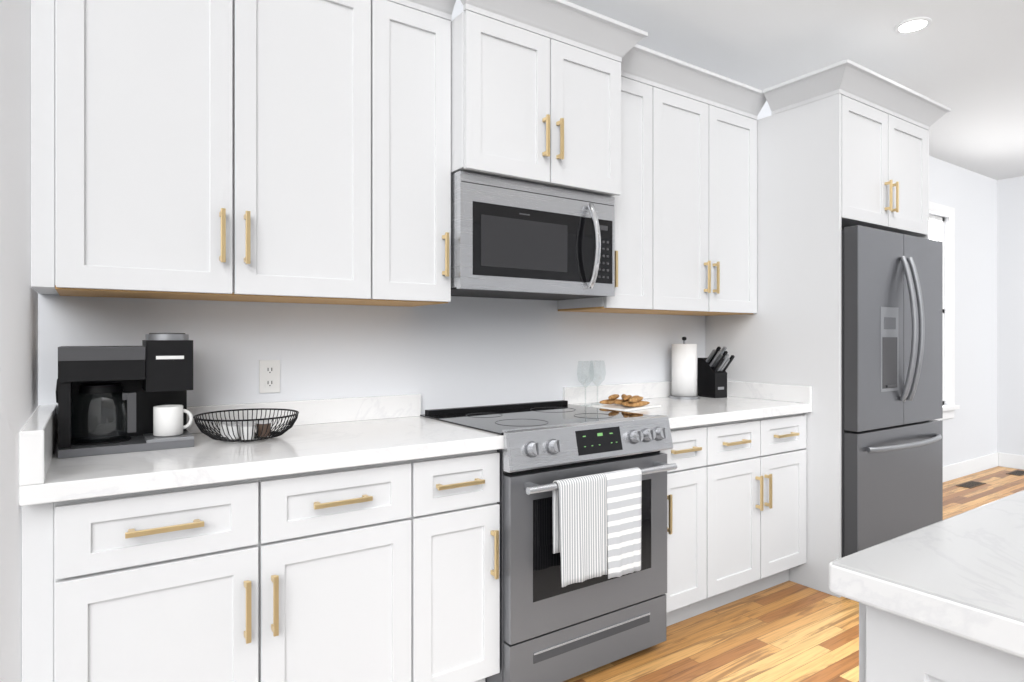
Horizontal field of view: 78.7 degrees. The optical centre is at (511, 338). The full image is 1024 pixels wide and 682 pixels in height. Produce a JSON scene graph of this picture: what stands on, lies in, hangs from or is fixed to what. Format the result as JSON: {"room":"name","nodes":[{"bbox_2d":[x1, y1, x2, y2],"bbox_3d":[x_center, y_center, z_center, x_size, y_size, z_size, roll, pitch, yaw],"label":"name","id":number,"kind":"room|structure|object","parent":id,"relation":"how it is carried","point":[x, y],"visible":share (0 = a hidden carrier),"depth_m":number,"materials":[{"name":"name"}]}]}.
{"room":"kitchen","nodes":[
{"label":"kitchen","id":0,"kind":"room"},
{"bbox_2d":[0,0,37,681],"bbox_3d":[0.069,-0.151,-0.449,0.140,2.800,5.600,0,0,-34],"label":"wall","id":1,"kind":"structure","parent":0,"point":[18,350],"depth_m":1.29,"materials":[{"name":"white paint"}]},
{"bbox_2d":[38,0,996,465],"bbox_3d":[1.615,-0.151,4.072,7.800,2.800,0.140,0,0,-34],"label":"wall","id":2,"kind":"structure","parent":0,"point":[462,352],"depth_m":2.74,"materials":[{"name":"white paint"}]},
{"bbox_2d":[31,0,455,306],"bbox_3d":[-0.812,-0.715,2.080,1.241,1.165,0.423,0,0,-34],"label":"upper cabinet","id":3,"kind":"object","parent":2,"relation":"attached to","point":[287,151],"visible":1,"depth_m":1.92,"materials":[{"name":"white paint"}]},
{"bbox_2d":[259,360,279,392],"bbox_3d":[-0.886,0.139,2.282,0.072,0.118,0.008,0,0,-34],"label":"outlet","id":4,"kind":"object","parent":2,"relation":"attached to","point":[269,376],"visible":1,"depth_m":2.28,"materials":[{"name":"white plastic"}]},
{"bbox_2d":[451,0,647,195],"bbox_3d":[0.049,-0.955,2.604,0.924,0.684,0.523,0,0,-34],"label":"upper cabinet","id":5,"kind":"object","parent":2,"relation":"attached to","point":[536,91],"depth_m":2.42,"materials":[{"name":"white paint"}]},
{"bbox_2d":[451,170,614,300],"bbox_3d":[0.036,-0.397,2.623,0.764,0.428,0.476,0,0,-34],"label":"microwave","id":6,"kind":"object","parent":5,"relation":"attached to","point":[513,239],"visible":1,"depth_m":2.45,"materials":[{"name":"silver metal"}]},
{"bbox_2d":[558,44,766,315],"bbox_3d":[0.795,-0.715,3.172,1.101,1.165,0.423,0,0,-34],"label":"upper cabinet","id":7,"kind":"object","parent":2,"relation":"attached to","point":[686,222],"visible":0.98,"depth_m":3.04,"materials":[{"name":"white paint"}]},
{"bbox_2d":[763,59,950,235],"bbox_3d":[1.774,-0.942,3.569,1.117,0.712,0.867,0,0,-34],"label":"upper cabinet","id":8,"kind":"object","parent":2,"relation":"attached to","point":[886,123],"visible":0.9,"depth_m":3.22,"materials":[{"name":"white paint"}]},
{"bbox_2d":[929,201,959,419],"bbox_3d":[3.516,-0.226,5.297,0.990,1.860,0.130,0,0,-34],"label":"window","id":9,"kind":"structure","parent":2,"relation":"in","point":[949,212],"depth_m":5.50,"materials":[{"name":"white"}]},
{"bbox_2d":[943,452,999,481],"bbox_3d":[3.344,1.181,5.150,3.371,0.135,0.018,0,0,-34],"label":"baseboard","id":10,"kind":"structure","parent":2,"relation":"attached to","point":[968,467],"depth_m":5.73,"materials":[{"name":"white"}]},
{"bbox_2d":[563,466,1023,681],"bbox_3d":[3.229,1.289,1.698,7.800,0.080,5.900,0,0,-34],"label":"floor","id":11,"kind":"structure","parent":0,"point":[788,631],"depth_m":2.59,"materials":[{"name":"brown wood"}]},
{"bbox_2d":[22,459,417,681],"bbox_3d":[-0.875,0.809,1.915,0.952,0.880,0.626,0,0,-34],"label":"base cabinet","id":12,"kind":"object","parent":11,"relation":"on","point":[386,572],"depth_m":1.64,"materials":[{"name":"white paint"}]},
{"bbox_2d":[19,394,503,505],"bbox_3d":[-0.734,0.286,1.994,1.276,0.164,0.654,0,0,-34],"label":"countertop","id":13,"kind":"structure","parent":12,"relation":"on","point":[325,434],"depth_m":1.80,"materials":[{"name":"white stone"}]},
{"bbox_2d":[56,333,193,458],"bbox_3d":[-1.170,0.153,1.886,0.342,0.340,0.285,0,0,-34],"label":"coffee maker","id":14,"kind":"object","parent":13,"relation":"on","point":[108,398],"visible":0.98,"depth_m":1.82,"materials":[{"name":"black plastic"}]},
{"bbox_2d":[153,404,192,436],"bbox_3d":[-1.026,0.248,1.893,0.108,0.088,0.080,0,0,-34],"label":"mug","id":15,"kind":"object","parent":14,"relation":"on","point":[167,420],"visible":1,"depth_m":1.85,"materials":[{"name":"white ceramic"}]},
{"bbox_2d":[193,408,298,441],"bbox_3d":[-0.853,0.282,2.014,0.314,0.079,0.314,0,0,-34],"label":"wire bowl","id":16,"kind":"object","parent":13,"relation":"on","point":[244,429],"visible":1,"depth_m":1.97,"materials":[{"name":"black metal"}]},
{"bbox_2d":[418,450,499,681],"bbox_3d":[-0.347,0.809,2.273,0.324,0.880,0.626,0,0,-34],"label":"base cabinet","id":17,"kind":"object","parent":11,"relation":"on","point":[459,494],"depth_m":2.02,"materials":[{"name":"white paint"}]},
{"bbox_2d":[420,400,676,681],"bbox_3d":[0.151,0.774,2.513,0.786,0.950,0.743,0,0,-34],"label":"range","id":18,"kind":"object","parent":11,"relation":"on","point":[583,538],"visible":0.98,"depth_m":2.22,"materials":[{"name":"silver metal"}]},
{"bbox_2d":[660,413,805,626],"bbox_3d":[0.875,0.809,3.083,1.069,0.879,0.659,0,0,-34],"label":"base cabinet","id":19,"kind":"object","parent":11,"relation":"on","point":[736,510],"visible":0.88,"depth_m":2.83,"materials":[{"name":"white paint"}]},
{"bbox_2d":[563,380,811,428],"bbox_3d":[0.873,0.303,3.087,1.070,0.129,0.654,0,0,-34],"label":"countertop","id":20,"kind":"structure","parent":19,"relation":"on","point":[746,400],"depth_m":3.11,"materials":[{"name":"white stone"}]},
{"bbox_2d":[577,360,605,405],"bbox_3d":[0.387,0.216,3.038,0.082,0.215,0.179,0,0,44],"label":"glasses","id":21,"kind":"object","parent":20,"relation":"on","point":[591,375],"visible":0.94,"depth_m":3.04,"materials":[{"name":"clear glass"}]},
{"bbox_2d":[591,394,660,411],"bbox_3d":[0.536,0.295,2.921,0.270,0.057,0.200,0,0,-42],"label":"plate","id":22,"kind":"object","parent":20,"relation":"on","point":[625,403],"visible":1,"depth_m":2.88,"materials":[{"name":"white ceramic"}]},
{"bbox_2d":[669,337,699,399],"bbox_3d":[0.934,0.157,3.385,0.164,0.333,0.164,0,0,-34],"label":"paper towel holder","id":23,"kind":"object","parent":20,"relation":"on","point":[684,371],"visible":1,"depth_m":3.33,"materials":[{"name":"white paper"}]},
{"bbox_2d":[698,346,734,397],"bbox_3d":[1.122,0.184,3.430,0.090,0.279,0.188,0,0,-28],"label":"knife block","id":24,"kind":"object","parent":20,"relation":"on","point":[712,374],"visible":1,"depth_m":3.41,"materials":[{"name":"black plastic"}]},
{"bbox_2d":[706,93,928,597],"bbox_3d":[1.752,0.034,3.601,0.960,2.430,0.788,0,0,-34],"label":"enclosure","id":25,"kind":"object","parent":11,"relation":"on","point":[788,332],"visible":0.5,"depth_m":3.14,"materials":[{"name":"white paint"}]},
{"bbox_2d":[841,225,942,557],"bbox_3d":[1.804,0.356,3.525,0.910,1.786,0.917,0,0,-34],"label":"refrigerator","id":26,"kind":"object","parent":11,"relation":"on","point":[891,382],"visible":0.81,"depth_m":3.12,"materials":[{"name":"grey metal"}]},
{"bbox_2d":[859,602,1023,681],"bbox_3d":[1.757,0.804,1.139,2.393,0.889,1.018,0,0,-34],"label":"kitchen island","id":27,"kind":"object","parent":11,"relation":"on","point":[894,648],"visible":0.46,"depth_m":0.81,"materials":[{"name":"white paint"}]},
{"bbox_2d":[829,490,1023,657],"bbox_3d":[1.763,0.336,1.130,2.463,0.044,1.068,0,0,-34],"label":"island countertop","id":28,"kind":"structure","parent":27,"relation":"on","point":[961,575],"depth_m":0.84,"materials":[{"name":"white stone"}]},
{"bbox_2d":[956,481,985,487],"bbox_3d":[3.917,1.246,5.328,0.320,0.004,0.110,0,0,-34],"label":"floor vent","id":29,"kind":"object","parent":11,"relation":"in","point":[971,484],"depth_m":5.32,"materials":[{"name":"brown metal"}]},
{"bbox_2d":[1006,470,1023,475],"bbox_3d":[4.696,1.246,5.785,0.280,0.004,0.110,0,0,-34],"label":"floor vent","id":30,"kind":"object","parent":11,"relation":"in","point":[1017,472],"depth_m":5.75,"materials":[{"name":"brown metal"}]},
{"bbox_2d":[566,0,1023,179],"bbox_3d":[3.229,-1.591,1.698,7.800,0.080,5.900,0,0,-34],"label":"ceiling","id":31,"kind":"structure","parent":0,"point":[963,60],"depth_m":3.33,"materials":[{"name":"white paint"}]},
{"bbox_2d":[894,17,931,33],"bbox_3d":[1.982,-1.547,3.088,0.159,0.008,0.159,0,0,17],"label":"recessed light","id":32,"kind":"object","parent":31,"relation":"in","point":[912,25],"visible":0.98,"depth_m":3.06,"materials":[{"name":"white plastic"}]},
{"bbox_2d":[997,176,1023,454],"bbox_3d":[6.388,-0.151,3.846,0.140,2.800,5.600,0,0,-34],"label":"wall","id":33,"kind":"structure","parent":0,"point":[1010,315],"depth_m":6.03,"materials":[{"name":"white paint"}]},
{"bbox_2d":[1000,453,1023,469],"bbox_3d":[6.324,1.181,3.802,0.015,0.135,5.598,0,0,-34],"label":"baseboard","id":34,"kind":"structure","parent":33,"relation":"attached to","point":[1015,461],"depth_m":6.01,"materials":[{"name":"white wood"}]}
]}

